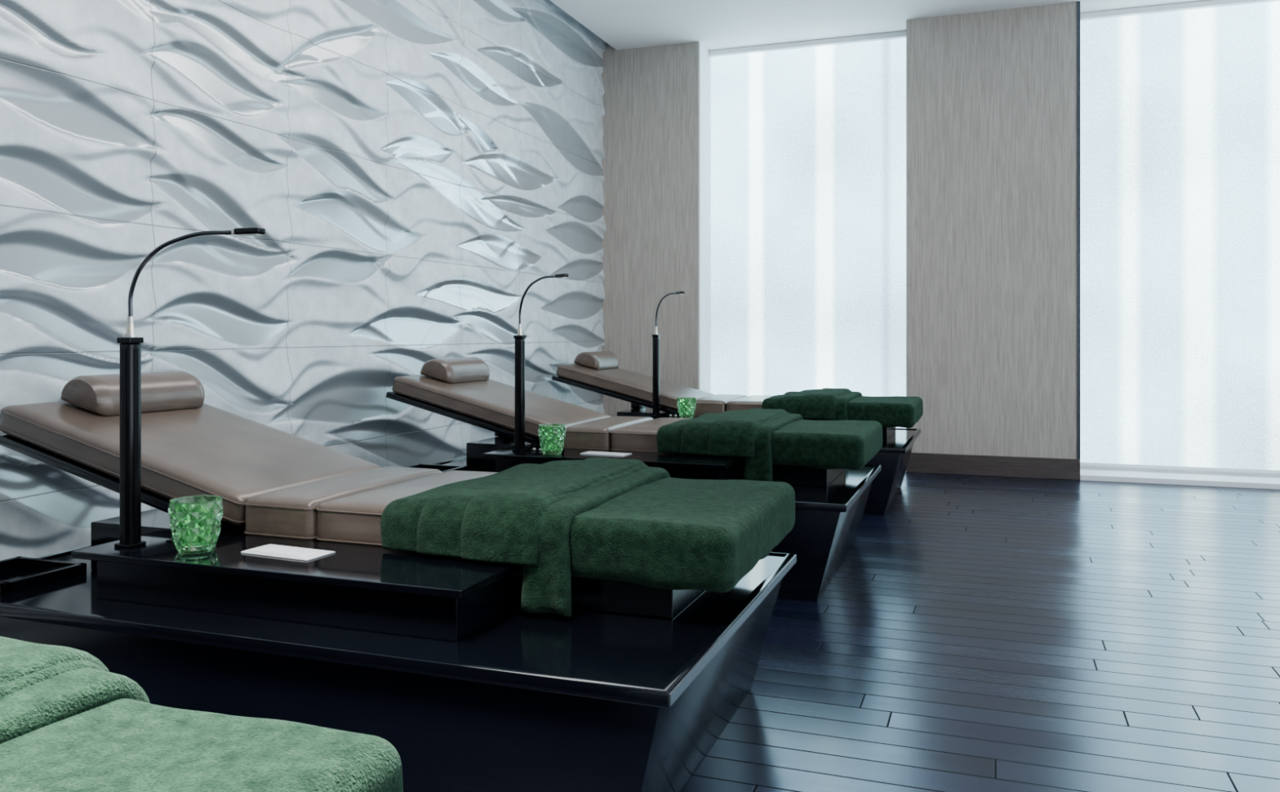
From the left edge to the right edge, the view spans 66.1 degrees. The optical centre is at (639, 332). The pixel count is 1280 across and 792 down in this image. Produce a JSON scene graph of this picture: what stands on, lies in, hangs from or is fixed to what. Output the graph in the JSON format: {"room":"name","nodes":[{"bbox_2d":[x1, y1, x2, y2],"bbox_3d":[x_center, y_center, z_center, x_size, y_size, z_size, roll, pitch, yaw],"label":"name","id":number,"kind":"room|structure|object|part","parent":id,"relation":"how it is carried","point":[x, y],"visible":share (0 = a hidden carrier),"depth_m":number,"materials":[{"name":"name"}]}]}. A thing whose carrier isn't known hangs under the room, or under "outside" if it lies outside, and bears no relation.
{"room":"spa","nodes":[
{"label":"spa","id":0,"kind":"room"},
{"bbox_2d":[0,0,606,560],"bbox_3d":[-2.279,-0.900,4.101,0.062,4.200,11.360,0,0,20],"label":"wall","id":1,"kind":"structure","parent":0,"point":[408,169],"depth_m":5.29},
{"bbox_2d":[601,41,698,416],"bbox_3d":[0.126,-0.900,9.537,1.064,4.200,0.500,0,0,20],"label":"wall","id":2,"kind":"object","parent":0,"point":[650,162],"visible":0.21,"depth_m":9.28,"materials":[{"name":"grey wood"}]},
{"bbox_2d":[698,41,711,393],"bbox_3d":[0.616,-0.750,9.311,0.012,3.900,0.390,0,0,20],"label":"reveal","id":3,"kind":"object","parent":2,"relation":"attached to","point":[704,59],"visible":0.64,"depth_m":9.26,"materials":[{"name":"white paint"}]},
{"bbox_2d":[550,0,1204,50],"bbox_3d":[1.693,-2.730,2.929,8.010,0.060,11.860,0,0,20],"label":"ceiling","id":4,"kind":"structure","parent":0,"point":[717,24],"depth_m":8.36,"materials":[{"name":"white paint"}]},
{"bbox_2d":[709,31,906,57],"bbox_3d":[1.541,-2.675,9.123,1.855,0.050,0.065,0,0,20],"label":"roller","id":5,"kind":"object","parent":4,"relation":"attached to","point":[900,34],"visible":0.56,"depth_m":9.09,"materials":[{"name":"white paint"}]},
{"bbox_2d":[711,37,906,428],"bbox_3d":[1.554,-0.800,9.160,1.855,3.800,0.005,0,0,20],"label":"shade","id":6,"kind":"object","parent":4,"relation":"hanging from","point":[808,144],"visible":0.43,"depth_m":9.15,"materials":[{"name":"white fabric"}]},
{"bbox_2d":[1080,0,1279,20],"bbox_3d":[4.999,-2.675,7.871,2.758,0.050,0.065,0,0,20],"label":"roller","id":7,"kind":"object","parent":4,"relation":"attached to","point":[1206,3],"visible":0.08,"depth_m":8.09,"materials":[{"name":"white paint"}]},
{"bbox_2d":[1080,0,1279,470],"bbox_3d":[5.012,-0.800,7.909,2.758,3.800,0.005,0,0,20],"label":"shade","id":8,"kind":"object","parent":4,"relation":"hanging from","point":[1180,110],"visible":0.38,"depth_m":8.11,"materials":[{"name":"white fabric"}]},
{"bbox_2d":[680,471,1279,791],"bbox_3d":[1.605,1.250,2.907,8.360,0.100,11.960,0,0,20],"label":"floor","id":9,"kind":"structure","parent":0,"point":[975,633],"depth_m":3.74,"materials":[{"name":"black wood"}]},
{"bbox_2d":[0,400,796,791],"bbox_3d":[-0.934,0.724,3.135,2.619,0.952,1.380,0,0,20],"label":"lounger","id":10,"kind":"object","parent":9,"relation":"on","point":[439,659],"visible":0.61,"depth_m":2.55,"materials":[{"name":"black paint"}]},
{"bbox_2d":[61,371,204,416],"bbox_3d":[-1.905,0.224,3.721,0.219,0.142,0.500,0,0,20],"label":"headrest pillow","id":11,"kind":"object","parent":10,"relation":"on","point":[100,394],"visible":0.84,"depth_m":3.64,"materials":[{"name":"beige leather"}]},
{"bbox_2d":[114,226,265,548],"bbox_3d":[-1.264,0.164,2.765,0.500,0.902,0.060,0,0,20],"label":"reading lamp","id":12,"kind":"object","parent":10,"relation":"on","point":[130,345],"visible":1,"depth_m":2.82,"materials":[{"name":"black metal"}]},
{"bbox_3d":[-1.471,0.610,2.840,0.060,0.010,0.060,0,0,20],"label":"foot plate","id":13,"kind":"part","parent":12,"relation":"part of","materials":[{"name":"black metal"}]},
{"bbox_3d":[-1.471,0.323,2.840,0.042,0.585,0.042,0,0,20],"label":"post","id":14,"kind":"part","parent":12,"relation":"part of","materials":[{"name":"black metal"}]},
{"bbox_2d":[0,400,381,525],"bbox_3d":[-1.585,0.423,3.552,1.064,0.350,0.768,0,0,20],"label":"cushion","id":15,"kind":"object","parent":10,"relation":"on","point":[206,449],"depth_m":3.32,"materials":[{"name":"beige leather"}]},
{"bbox_3d":[-1.322,0.613,2.914,0.130,0.004,0.080,0,0,20],"label":"switch panel","id":16,"kind":"part","parent":10,"relation":"part of","materials":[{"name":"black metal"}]},
{"bbox_2d":[168,494,222,554],"bbox_3d":[-1.255,0.542,2.780,0.142,0.145,0.143,0,0,20],"label":"glass tumbler","id":17,"kind":"object","parent":10,"relation":"on","point":[194,520],"visible":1,"depth_m":2.73,"materials":[{"name":"green glass"}]},
{"bbox_2d":[240,543,335,560],"bbox_3d":[-0.983,0.612,2.749,0.240,0.006,0.110,0,0,24],"label":"menu card","id":18,"kind":"object","parent":10,"relation":"on","point":[271,550],"visible":1,"depth_m":2.73,"materials":[{"name":"white paper"}]},
{"bbox_3d":[-0.994,0.610,2.745,0.216,0.002,0.086,0,0,24],"label":"fold panel","id":19,"kind":"part","parent":18,"relation":"part of","materials":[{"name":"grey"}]},
{"bbox_2d":[244,466,442,542],"bbox_3d":[-0.969,0.565,3.329,0.270,0.141,0.768,0,0,20],"label":"seat cushion","id":20,"kind":"object","parent":10,"relation":"on","point":[288,511],"depth_m":3.02,"materials":[{"name":"beige leather"}]},
{"bbox_2d":[380,457,795,616],"bbox_3d":[-0.105,0.587,3.006,1.050,0.306,0.998,0,0,20],"label":"blanket","id":21,"kind":"object","parent":10,"relation":"on","point":[625,520],"visible":0.98,"depth_m":2.62,"materials":[{"name":"green fabric"}]},
{"bbox_2d":[386,374,881,600],"bbox_3d":[-0.125,0.724,5.373,2.672,0.952,1.380,0,0,20],"label":"lounger","id":22,"kind":"object","parent":9,"relation":"on","point":[830,504],"visible":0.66,"depth_m":5.12,"materials":[{"name":"black paint"}]},
{"bbox_2d":[420,356,489,383],"bbox_3d":[-1.117,0.224,5.966,0.219,0.142,0.500,0,0,20],"label":"headrest pillow","id":23,"kind":"object","parent":22,"relation":"on","point":[456,370],"visible":1,"depth_m":5.81,"materials":[{"name":"beige leather"}]},
{"bbox_2d":[391,374,610,438],"bbox_3d":[-0.790,0.423,5.795,1.085,0.350,0.768,0,0,20],"label":"cushion","id":24,"kind":"object","parent":22,"relation":"on","point":[490,404],"depth_m":5.54,"materials":[{"name":"beige leather"}]},
{"bbox_3d":[-0.518,0.613,5.154,0.133,0.004,0.080,0,0,20],"label":"switch panel","id":25,"kind":"part","parent":22,"relation":"part of","materials":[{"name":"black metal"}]},
{"bbox_2d":[512,273,568,451],"bbox_3d":[-0.495,0.164,4.971,0.080,0.902,0.510,0,0,-38],"label":"reading lamp","id":26,"kind":"object","parent":22,"relation":"on","point":[519,338],"visible":1,"depth_m":5.12,"materials":[{"name":"black metal"}]},
{"bbox_3d":[-0.628,0.323,5.141,0.042,0.585,0.042,0,0,20],"label":"post","id":27,"kind":"part","parent":26,"relation":"part of","materials":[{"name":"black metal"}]},
{"bbox_3d":[-0.628,0.610,5.141,0.060,0.010,0.060,0,0,20],"label":"foot plate","id":28,"kind":"part","parent":26,"relation":"part of","materials":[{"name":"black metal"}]},
{"bbox_2d":[537,423,566,454],"bbox_3d":[-0.449,0.542,5.020,0.142,0.145,0.143,0,0,20],"label":"glass tumbler","id":29,"kind":"object","parent":22,"relation":"on","point":[552,436],"visible":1,"depth_m":4.97,"materials":[{"name":"green glass"}]},
{"bbox_2d":[580,450,631,456],"bbox_3d":[-0.172,0.612,4.986,0.240,0.006,0.110,0,0,24],"label":"menu card","id":30,"kind":"object","parent":22,"relation":"on","point":[599,453],"visible":1,"depth_m":4.96,"materials":[{"name":"grey paper"}]},
{"bbox_3d":[-0.183,0.610,4.982,0.216,0.002,0.086,0,0,24],"label":"fold panel","id":31,"kind":"part","parent":30,"relation":"part of","materials":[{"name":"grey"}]},
{"bbox_2d":[564,416,653,450],"bbox_3d":[-0.162,0.565,5.567,0.275,0.141,0.768,0,0,20],"label":"seat cushion","id":32,"kind":"object","parent":22,"relation":"on","point":[595,433],"depth_m":5.23,"materials":[{"name":"beige leather"}]},
{"bbox_2d":[656,408,882,481],"bbox_3d":[0.720,0.587,5.239,1.071,0.306,0.999,0,0,20],"label":"blanket","id":33,"kind":"object","parent":22,"relation":"on","point":[762,438],"visible":0.97,"depth_m":4.83,"materials":[{"name":"green fabric"}]},
{"bbox_2d":[551,363,920,515],"bbox_3d":[0.665,0.724,7.470,2.737,0.952,1.380,0,0,20],"label":"lounger","id":34,"kind":"object","parent":9,"relation":"on","point":[637,388],"visible":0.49,"depth_m":7.43,"materials":[{"name":"leather"}]},
{"bbox_2d":[573,351,618,369],"bbox_3d":[-0.353,0.224,8.072,0.219,0.142,0.500,0,0,20],"label":"headrest pillow","id":35,"kind":"object","parent":34,"relation":"on","point":[597,360],"visible":1,"depth_m":7.88,"materials":[{"name":"beige leather"}]},
{"bbox_2d":[651,291,684,417],"bbox_3d":[0.189,0.164,7.029,0.082,0.902,0.511,0,0,-19],"label":"reading lamp","id":36,"kind":"object","parent":34,"relation":"on","point":[655,336],"visible":1,"depth_m":7.21,"materials":[{"name":"black metal"}]},
{"bbox_3d":[0.118,0.323,7.231,0.042,0.585,0.042,0,0,20],"label":"post","id":37,"kind":"part","parent":36,"relation":"part of","materials":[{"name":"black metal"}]},
{"bbox_2d":[676,396,696,417],"bbox_3d":[0.336,0.542,7.118,0.142,0.145,0.143,0,0,20],"label":"glass tumbler","id":38,"kind":"object","parent":34,"relation":"on","point":[686,405],"visible":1,"depth_m":7.07,"materials":[{"name":"green glass"}]},
{"bbox_2d":[694,394,747,415],"bbox_3d":[0.626,0.565,7.665,0.282,0.141,0.768,0,0,20],"label":"seat cushion","id":39,"kind":"object","parent":34,"relation":"on","point":[705,403],"depth_m":7.32,"materials":[{"name":"beige leather"}]},
{"bbox_2d":[762,387,923,427],"bbox_3d":[1.529,0.587,7.328,1.097,0.306,1.000,0,0,20],"label":"blanket","id":40,"kind":"object","parent":34,"relation":"on","point":[825,403],"visible":0.77,"depth_m":6.92,"materials":[{"name":"green fabric"}]},
{"bbox_2d":[1080,468,1279,489],"bbox_3d":[4.947,1.177,7.728,2.758,0.045,0.420,0,0,20],"label":"sill","id":41,"kind":"structure","parent":9,"relation":"on","point":[1086,474],"depth_m":7.85,"materials":[{"name":"white paint"}]},
{"bbox_2d":[1080,462,1279,474],"bbox_3d":[5.010,1.115,7.903,2.738,0.030,0.023,0,0,20],"label":"bar","id":42,"kind":"object","parent":41,"relation":"on","point":[1082,464],"visible":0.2,"depth_m":8.09,"materials":[{"name":"white paint"}]},
{"bbox_3d":[-1.728,0.724,1.104,2.619,0.952,1.380,0,0,20],"label":"lounger","id":43,"kind":"object","parent":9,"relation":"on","visible":0},
{"bbox_2d":[0,635,403,791],"bbox_3d":[-0.899,0.587,0.975,1.050,0.306,0.998,0,0,20],"label":"blanket","id":44,"kind":"object","parent":43,"relation":"on","point":[68,722],"visible":1,"depth_m":1.17,"materials":[{"name":"green fabric"}]},
{"bbox_2d":[906,1,1076,458],"bbox_3d":[3.026,-0.750,8.487,1.371,3.900,0.500,0,0,20],"label":"pier","id":45,"kind":"object","parent":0,"point":[991,95],"visible":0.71,"depth_m":8.26,"materials":[{"name":"grey wood"}]},
{"bbox_2d":[906,452,1079,479],"bbox_3d":[2.937,1.115,8.242,1.371,0.170,0.020,0,0,20],"label":"baseboard","id":46,"kind":"structure","parent":45,"relation":"attached to","point":[927,463],"depth_m":8.22,"materials":[{"name":"brown wood"}]},
{"bbox_2d":[1076,0,1079,459],"bbox_3d":[3.575,-0.835,8.018,0.024,3.730,0.008,0,0,20],"label":"trim","id":47,"kind":"structure","parent":45,"relation":"attached to","point":[1078,2],"depth_m":8.02,"materials":[{"name":"grey paint"}]},
{"bbox_2d":[1080,466,1279,476],"bbox_3d":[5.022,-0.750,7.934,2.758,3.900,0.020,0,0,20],"label":"trim","id":48,"kind":"structure","parent":45,"relation":"attached to","point":[1081,467],"depth_m":8.12,"materials":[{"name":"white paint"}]}
]}

